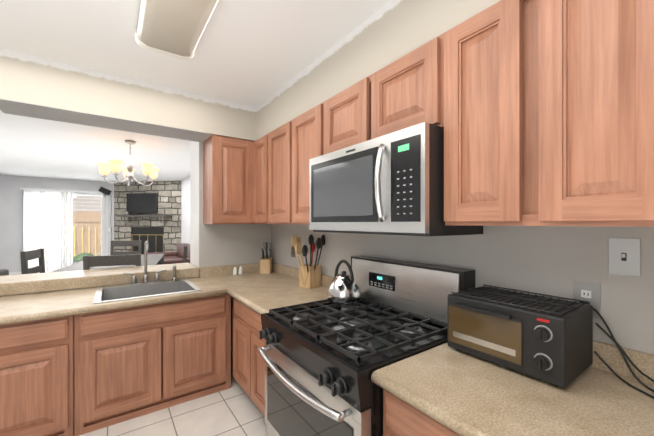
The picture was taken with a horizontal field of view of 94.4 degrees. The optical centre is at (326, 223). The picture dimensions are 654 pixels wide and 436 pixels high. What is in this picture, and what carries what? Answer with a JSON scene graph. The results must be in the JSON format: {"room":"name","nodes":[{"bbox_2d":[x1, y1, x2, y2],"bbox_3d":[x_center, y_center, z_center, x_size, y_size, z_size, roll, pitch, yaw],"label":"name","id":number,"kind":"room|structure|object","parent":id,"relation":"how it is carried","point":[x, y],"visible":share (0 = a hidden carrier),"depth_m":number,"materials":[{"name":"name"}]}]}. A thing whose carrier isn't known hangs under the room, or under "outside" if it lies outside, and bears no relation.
{"room":"kitchen","nodes":[
{"label":"kitchen","id":0,"kind":"room"},
{"bbox_2d":[0,175,113,274],"bbox_3d":[-6.438,0.060,8.028,4.500,2.385,0.132,0,0,-35],"label":"wall","id":1,"kind":"structure","parent":0,"point":[11,220],"depth_m":7.26,"materials":[{"name":"white paint"}]},
{"bbox_2d":[40,192,107,272],"bbox_3d":[-6.693,0.223,7.834,1.660,2.060,0.094,0,0,-35],"label":"window frame","id":2,"kind":"structure","parent":1,"relation":"in","point":[102,223],"depth_m":8.22,"materials":[{"name":"white"}]},
{"bbox_2d":[20,187,104,272],"bbox_3d":[-6.640,0.183,7.760,1.740,2.080,0.085,0,0,-35],"label":"vertical blinds","id":3,"kind":"object","parent":2,"relation":"attached to","point":[31,218],"visible":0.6,"depth_m":7.56,"materials":[{"name":"white fabric"}]},
{"bbox_2d":[98,187,111,240],"bbox_3d":[-5.991,-0.142,8.182,0.303,1.690,0.148,0,0,-35],"label":"speaker","id":4,"kind":"object","parent":1,"relation":"attached to","point":[105,191],"visible":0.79,"depth_m":8.15,"materials":[{"name":"black plastic"}]},
{"bbox_2d":[0,110,189,181],"bbox_3d":[-4.429,-1.192,5.206,4.500,0.120,7.060,0,0,-35],"label":"ceiling","id":5,"kind":"structure","parent":0,"point":[36,147],"depth_m":4.78,"materials":[{"name":"white paint"}]},
{"bbox_2d":[96,141,159,185],"bbox_3d":[-2.728,-0.833,4.190,0.746,0.597,0.722,0,0,-35],"label":"chandelier","id":6,"kind":"object","parent":5,"relation":"hanging from","point":[148,169],"visible":1,"depth_m":4.07,"materials":[{"name":"glass"}]},
{"bbox_2d":[0,277,198,296],"bbox_3d":[-2.242,0.871,2.209,2.388,0.765,0.360,0,0,-35],"label":"wall","id":7,"kind":"structure","parent":0,"point":[64,290],"depth_m":2.18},
{"bbox_2d":[0,263,198,295],"bbox_3d":[-2.256,0.445,2.227,2.386,0.087,0.435,0,0,-35],"label":"sill","id":8,"kind":"structure","parent":7,"relation":"on","point":[19,284],"depth_m":2.33,"materials":[{"name":"stone"}]},
{"bbox_2d":[0,49,207,141],"bbox_3d":[-1.575,-0.891,2.267,1.240,0.302,0.320,0,0,-35],"label":"header beam","id":9,"kind":"structure","parent":0,"point":[37,87],"depth_m":2.10,"materials":[{"name":"beige paint"}]},
{"bbox_2d":[114,181,180,254],"bbox_3d":[-4.868,0.061,8.181,2.051,2.385,0.620,0,0,10],"label":"stone wall","id":10,"kind":"structure","parent":0,"point":[160,234],"depth_m":8.18,"materials":[{"name":"grey stone"}]},
{"bbox_2d":[126,193,157,213],"bbox_3d":[-4.999,-0.537,8.186,0.920,0.540,0.050,0,0,10],"label":"tv","id":11,"kind":"object","parent":10,"relation":"attached to","point":[141,202],"visible":0.86,"depth_m":8.15,"materials":[{"name":"black plastic"}]},
{"bbox_2d":[116,215,171,216],"bbox_3d":[-4.883,-0.199,8.092,1.511,0.047,0.199,0,0,10],"label":"mantel shelf","id":12,"kind":"object","parent":10,"relation":"attached to","point":[143,215],"visible":1,"depth_m":7.99,"materials":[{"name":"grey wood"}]},
{"bbox_2d":[74,371,265,435],"bbox_3d":[-0.932,1.283,0.036,4.200,0.060,4.700,0,0,-35],"label":"floor","id":13,"kind":"structure","parent":0,"point":[233,410],"depth_m":1.92,"materials":[{"name":"beige tile"}]},
{"bbox_2d":[0,313,91,435],"bbox_3d":[-1.853,0.892,1.863,0.589,0.720,0.617,0,0,-35],"label":"base cabinet","id":14,"kind":"object","parent":13,"relation":"on","point":[77,375],"depth_m":1.69,"materials":[{"name":"brown wood"}]},
{"bbox_2d":[88,298,215,432],"bbox_3d":[-1.280,0.972,2.270,0.894,0.560,0.617,0,0,-35],"label":"base cabinet","id":15,"kind":"object","parent":13,"relation":"on","point":[143,360],"depth_m":1.98,"materials":[{"name":"brown wood"}]},
{"bbox_2d":[212,294,264,415],"bbox_3d":[-0.300,0.892,2.143,0.720,0.720,0.808,0,0,-35],"label":"base cabinet","id":16,"kind":"object","parent":13,"relation":"on","point":[238,326],"depth_m":2.12,"materials":[{"name":"brown wood"}]},
{"bbox_2d":[0,266,298,324],"bbox_3d":[-1.631,0.466,1.998,3.058,0.127,0.688,0,0,-35],"label":"countertop","id":17,"kind":"structure","parent":16,"relation":"on","point":[37,306],"depth_m":1.92,"materials":[{"name":"stone"}]},
{"bbox_2d":[93,241,201,303],"bbox_3d":[-1.329,0.392,2.253,0.625,0.505,0.583,0,0,-35],"label":"sink","id":18,"kind":"object","parent":17,"relation":"in","point":[144,288],"visible":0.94,"depth_m":2.38,"materials":[{"name":"silver metal"}]},
{"bbox_2d":[233,267,237,274],"bbox_3d":[-0.871,0.451,2.872,0.044,0.076,0.043,0,0,-35],"label":"salt shaker","id":19,"kind":"object","parent":17,"relation":"on","point":[235,271],"visible":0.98,"depth_m":2.86,"materials":[{"name":"white ceramic"}]},
{"bbox_2d":[238,266,242,274],"bbox_3d":[-0.828,0.451,2.903,0.044,0.076,0.043,0,0,-35],"label":"pepper shaker","id":20,"kind":"object","parent":17,"relation":"on","point":[240,271],"visible":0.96,"depth_m":2.89,"materials":[{"name":"white ceramic"}]},
{"bbox_2d":[260,242,271,273],"bbox_3d":[-0.603,0.339,3.001,0.100,0.301,0.130,0,0,0],"label":"knife block","id":21,"kind":"object","parent":17,"relation":"on","point":[266,263],"visible":1,"depth_m":2.95,"materials":[{"name":"brown wood"}]},
{"bbox_2d":[204,262,285,273],"bbox_3d":[-0.684,0.466,2.711,0.688,0.127,0.510,0,0,-35],"label":"backsplash","id":22,"kind":"structure","parent":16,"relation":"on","point":[228,269],"depth_m":2.91,"materials":[{"name":"laminate"}]},
{"bbox_2d":[224,270,333,313],"bbox_3d":[-0.248,0.466,2.120,0.663,0.127,0.718,0,0,-35],"label":"countertop","id":23,"kind":"structure","parent":16,"relation":"on","point":[261,293],"depth_m":2.24,"materials":[{"name":"laminate"}]},
{"bbox_2d":[291,234,324,288],"bbox_3d":[-0.132,0.287,2.334,0.264,0.404,0.235,0,0,-35],"label":"utensil holder","id":24,"kind":"object","parent":23,"relation":"on","point":[310,276],"visible":0.98,"depth_m":2.31,"materials":[{"name":"brown wood"}]},
{"bbox_2d":[257,255,474,435],"bbox_3d":[0.144,0.733,1.478,0.766,1.040,0.770,0,0,-35],"label":"range","id":25,"kind":"object","parent":13,"relation":"on","point":[325,359],"visible":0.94,"depth_m":1.35,"materials":[{"name":"black metal"}]},
{"bbox_2d":[327,260,360,303],"bbox_3d":[0.096,0.333,1.774,0.212,0.239,0.204,0,0,-35],"label":"kettle","id":26,"kind":"object","parent":25,"relation":"on","point":[343,287],"visible":1,"depth_m":1.71,"materials":[{"name":"silver metal"}]},
{"bbox_2d":[383,389,459,435],"bbox_3d":[0.579,0.892,0.988,0.628,0.720,0.516,0,0,-35],"label":"base cabinet","id":27,"kind":"object","parent":13,"relation":"on","point":[400,418],"depth_m":0.92,"materials":[{"name":"brown wood"}]},
{"bbox_2d":[371,340,653,435],"bbox_3d":[0.840,0.467,0.591,0.663,0.127,1.468,0,0,-35],"label":"countertop","id":28,"kind":"structure","parent":27,"relation":"on","point":[460,393],"depth_m":0.86,"materials":[{"name":"stone"}]},
{"bbox_2d":[448,287,592,387],"bbox_3d":[0.682,0.382,1.100,0.265,0.214,0.376,0,0,-35],"label":"toaster oven","id":29,"kind":"object","parent":28,"relation":"on","point":[567,349],"visible":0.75,"depth_m":0.95,"materials":[{"name":"black metal"}]},
{"bbox_2d":[181,176,189,243],"bbox_3d":[-2.658,0.060,6.468,0.150,2.385,7.060,0,0,-35],"label":"wall","id":30,"kind":"structure","parent":0,"point":[185,210],"depth_m":7.58,"materials":[{"name":"white paint"}]},
{"bbox_2d":[0,0,390,107],"bbox_3d":[-1.037,-1.102,0.182,4.200,0.120,5.060,0,0,-35],"label":"ceiling","id":31,"kind":"structure","parent":0,"point":[254,53],"depth_m":1.73,"materials":[{"name":"white paint"}]},
{"bbox_2d":[135,0,218,59],"bbox_3d":[-0.555,-0.999,1.213,0.292,0.085,1.250,0,0,-35],"label":"ceiling light fixture","id":32,"kind":"object","parent":31,"relation":"attached to","point":[174,28],"visible":1,"depth_m":1.48,"materials":[{"name":"beige"}]},
{"bbox_2d":[200,0,500,141],"bbox_3d":[0.489,-0.893,1.048,0.710,0.298,4.700,0,0,-35],"label":"soffit beam","id":33,"kind":"structure","parent":31,"relation":"attached to","point":[389,32],"depth_m":1.66,"materials":[{"name":"beige paint"}]},
{"bbox_2d":[190,141,270,267],"bbox_3d":[-0.981,0.105,3.109,0.714,2.295,0.362,0,0,-35],"label":"wall block","id":34,"kind":"object","parent":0,"point":[211,245],"visible":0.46,"depth_m":2.90,"materials":[{"name":"white paint"}]},
{"bbox_2d":[271,224,653,353],"bbox_3d":[0.796,0.060,1.488,0.300,2.385,5.060,0,0,-35],"label":"wall","id":35,"kind":"structure","parent":0,"point":[553,260],"depth_m":1.19,"materials":[{"name":"grey paint"}]},
{"bbox_2d":[203,134,246,223],"bbox_3d":[-0.865,-0.367,2.734,0.389,0.750,0.377,0,0,-35],"label":"upper cabinet","id":36,"kind":"object","parent":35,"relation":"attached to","point":[224,158],"depth_m":2.60,"materials":[{"name":"brown wood"}]},
{"bbox_2d":[247,132,270,223],"bbox_3d":[-0.454,-0.367,2.654,0.377,0.750,0.416,0,0,-35],"label":"upper cabinet","id":37,"kind":"object","parent":35,"relation":"attached to","point":[258,151],"depth_m":2.60,"materials":[{"name":"brown wood"}]},
{"bbox_2d":[291,246,294,256],"bbox_3d":[-0.312,0.250,2.780,0.006,0.120,0.074,0,0,-35],"label":"electrical outlet","id":38,"kind":"object","parent":35,"relation":"attached to","point":[292,251],"visible":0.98,"depth_m":2.78,"materials":[{"name":"beige plastic"}]},
{"bbox_2d":[271,105,318,224],"bbox_3d":[-0.149,-0.367,2.272,0.323,0.750,0.861,0,0,-35],"label":"upper cabinet","id":39,"kind":"object","parent":35,"relation":"attached to","point":[296,142],"depth_m":2.11,"materials":[{"name":"brown wood"}]},
{"bbox_2d":[319,38,434,155],"bbox_3d":[0.337,-0.561,1.589,0.323,0.363,0.803,0,0,-35],"label":"upper cabinet","id":40,"kind":"object","parent":35,"relation":"attached to","point":[400,95],"depth_m":1.42,"materials":[{"name":"brown wood"}]},
{"bbox_2d":[309,122,482,235],"bbox_3d":[0.274,-0.162,1.543,0.478,0.422,0.799,0,0,-35],"label":"microwave","id":41,"kind":"object","parent":40,"relation":"attached to","point":[390,184],"visible":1,"depth_m":1.26,"materials":[{"name":"silver metal"}]},
{"bbox_2d":[435,0,630,226],"bbox_3d":[0.772,-0.367,0.978,0.323,0.750,0.687,0,0,-35],"label":"upper cabinet","id":42,"kind":"object","parent":35,"relation":"attached to","point":[541,112],"depth_m":0.94,"materials":[{"name":"brown wood"}]},
{"bbox_2d":[573,281,599,318],"bbox_3d":[0.910,0.268,1.063,0.006,0.120,0.074,0,0,-35],"label":"electrical outlet","id":43,"kind":"object","parent":35,"relation":"attached to","point":[586,291],"visible":0.58,"depth_m":1.05,"materials":[{"name":"silver metal"}]},
{"bbox_2d":[580,302,653,398],"bbox_3d":[0.939,0.381,0.589,0.497,0.213,0.832,0,0,-35],"label":"cord","id":44,"kind":"object","parent":43,"relation":"attached to","point":[621,350],"visible":0.88,"depth_m":0.94,"materials":[{"name":"black plastic"}]},
{"bbox_2d":[609,238,639,276],"bbox_3d":[0.963,0.109,0.983,0.012,0.120,0.074,0,0,-35],"label":"switch plate","id":45,"kind":"object","parent":35,"relation":"attached to","point":[624,256],"visible":1,"depth_m":0.98,"materials":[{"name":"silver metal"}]},
{"bbox_2d":[631,0,653,226],"bbox_3d":[1.084,-0.367,0.541,0.323,0.750,0.683,0,0,-35],"label":"upper cabinet","id":46,"kind":"object","parent":35,"relation":"attached to","point":[642,11],"depth_m":0.72,"materials":[{"name":"brown wood"}]},
{"bbox_3d":[-4.325,1.283,5.060,4.500,0.060,7.420,0,0,-35],"label":"floor","id":47,"kind":"structure","parent":0,"visible":0},
{"bbox_2d":[0,269,8,275],"bbox_3d":[-4.983,0.793,4.088,0.840,0.920,0.840,0,0,35],"label":"armchair","id":48,"kind":"object","parent":47,"relation":"on","point":[3,272],"visible":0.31,"depth_m":4.16,"materials":[{"name":"grey fabric"}]},
{"bbox_2d":[20,248,44,273],"bbox_3d":[-3.030,0.773,3.422,0.490,0.960,0.450,0,0,-24],"label":"chair","id":49,"kind":"object","parent":47,"relation":"on","point":[25,256],"visible":0.27,"depth_m":3.30,"materials":[{"name":"brown wood"}]},
{"bbox_2d":[52,254,164,271],"bbox_3d":[-2.750,0.878,4.020,0.940,0.750,1.750,0,0,-24],"label":"dining table","id":50,"kind":"object","parent":47,"relation":"on","point":[155,259],"visible":0.1,"depth_m":3.79,"materials":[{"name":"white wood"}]},
{"bbox_2d":[93,254,132,268],"bbox_3d":[-2.744,0.465,4.007,0.340,0.074,1.550,0,0,-24],"label":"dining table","id":51,"kind":"object","parent":50,"relation":"on","point":[101,267],"visible":0.17,"depth_m":3.49,"materials":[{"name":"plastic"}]},
{"bbox_2d":[83,254,140,269],"bbox_3d":[-2.074,0.773,3.011,0.450,0.960,0.490,0,0,-24],"label":"chair","id":52,"kind":"object","parent":47,"relation":"on","point":[98,261],"visible":0.19,"depth_m":2.79,"materials":[{"name":"brown wood"}]},
{"bbox_2d":[110,240,140,254],"bbox_3d":[-3.347,0.773,4.988,0.450,0.960,0.490,0,0,-24],"label":"chair","id":53,"kind":"object","parent":47,"relation":"on","point":[125,243],"visible":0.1,"depth_m":5.18,"materials":[{"name":"brown wood"}]},
{"bbox_2d":[147,243,190,263],"bbox_3d":[-3.173,0.863,6.235,0.900,0.780,1.800,0,0,-35],"label":"sofa","id":54,"kind":"object","parent":47,"relation":"on","point":[173,257],"visible":0.25,"depth_m":6.49,"materials":[{"name":"red leather"}]},
{"bbox_2d":[183,244,187,262],"bbox_3d":[-2.084,0.773,3.937,0.490,0.960,0.450,0,0,-24],"label":"chair","id":55,"kind":"object","parent":47,"relation":"on","point":[185,254],"visible":0.21,"depth_m":3.83,"materials":[{"name":"brown wood"}]},
{"label":"outside","id":56,"kind":"structure","parent":0,"visible":0},
{"bbox_3d":[-11.035,1.343,14.399,20.000,0.060,15.580,0,0,-35],"label":"patio","id":57,"kind":"object","parent":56,"visible":0},
{"bbox_2d":[40,210,100,256],"bbox_3d":[-10.066,0.403,12.204,17.033,1.820,0.120,0,0,-35],"label":"fence","id":58,"kind":"object","parent":57,"relation":"on","point":[84,240],"depth_m":12.37,"materials":[{"name":"brown wood"}]},
{"bbox_2d":[40,194,100,211],"bbox_3d":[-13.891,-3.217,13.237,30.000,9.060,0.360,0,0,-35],"label":"house","id":59,"kind":"structure","parent":57,"relation":"on","point":[94,202],"depth_m":14.63,"materials":[{"name":"grey"}]},
{"bbox_2d":[47,253,100,263],"bbox_3d":[-9.633,1.253,9.882,11.433,0.477,1.129,0,0,-35],"label":"bush","id":60,"kind":"object","parent":57,"relation":"on","point":[79,257],"depth_m":10.39,"materials":[{"name":"green plant"}]}
]}

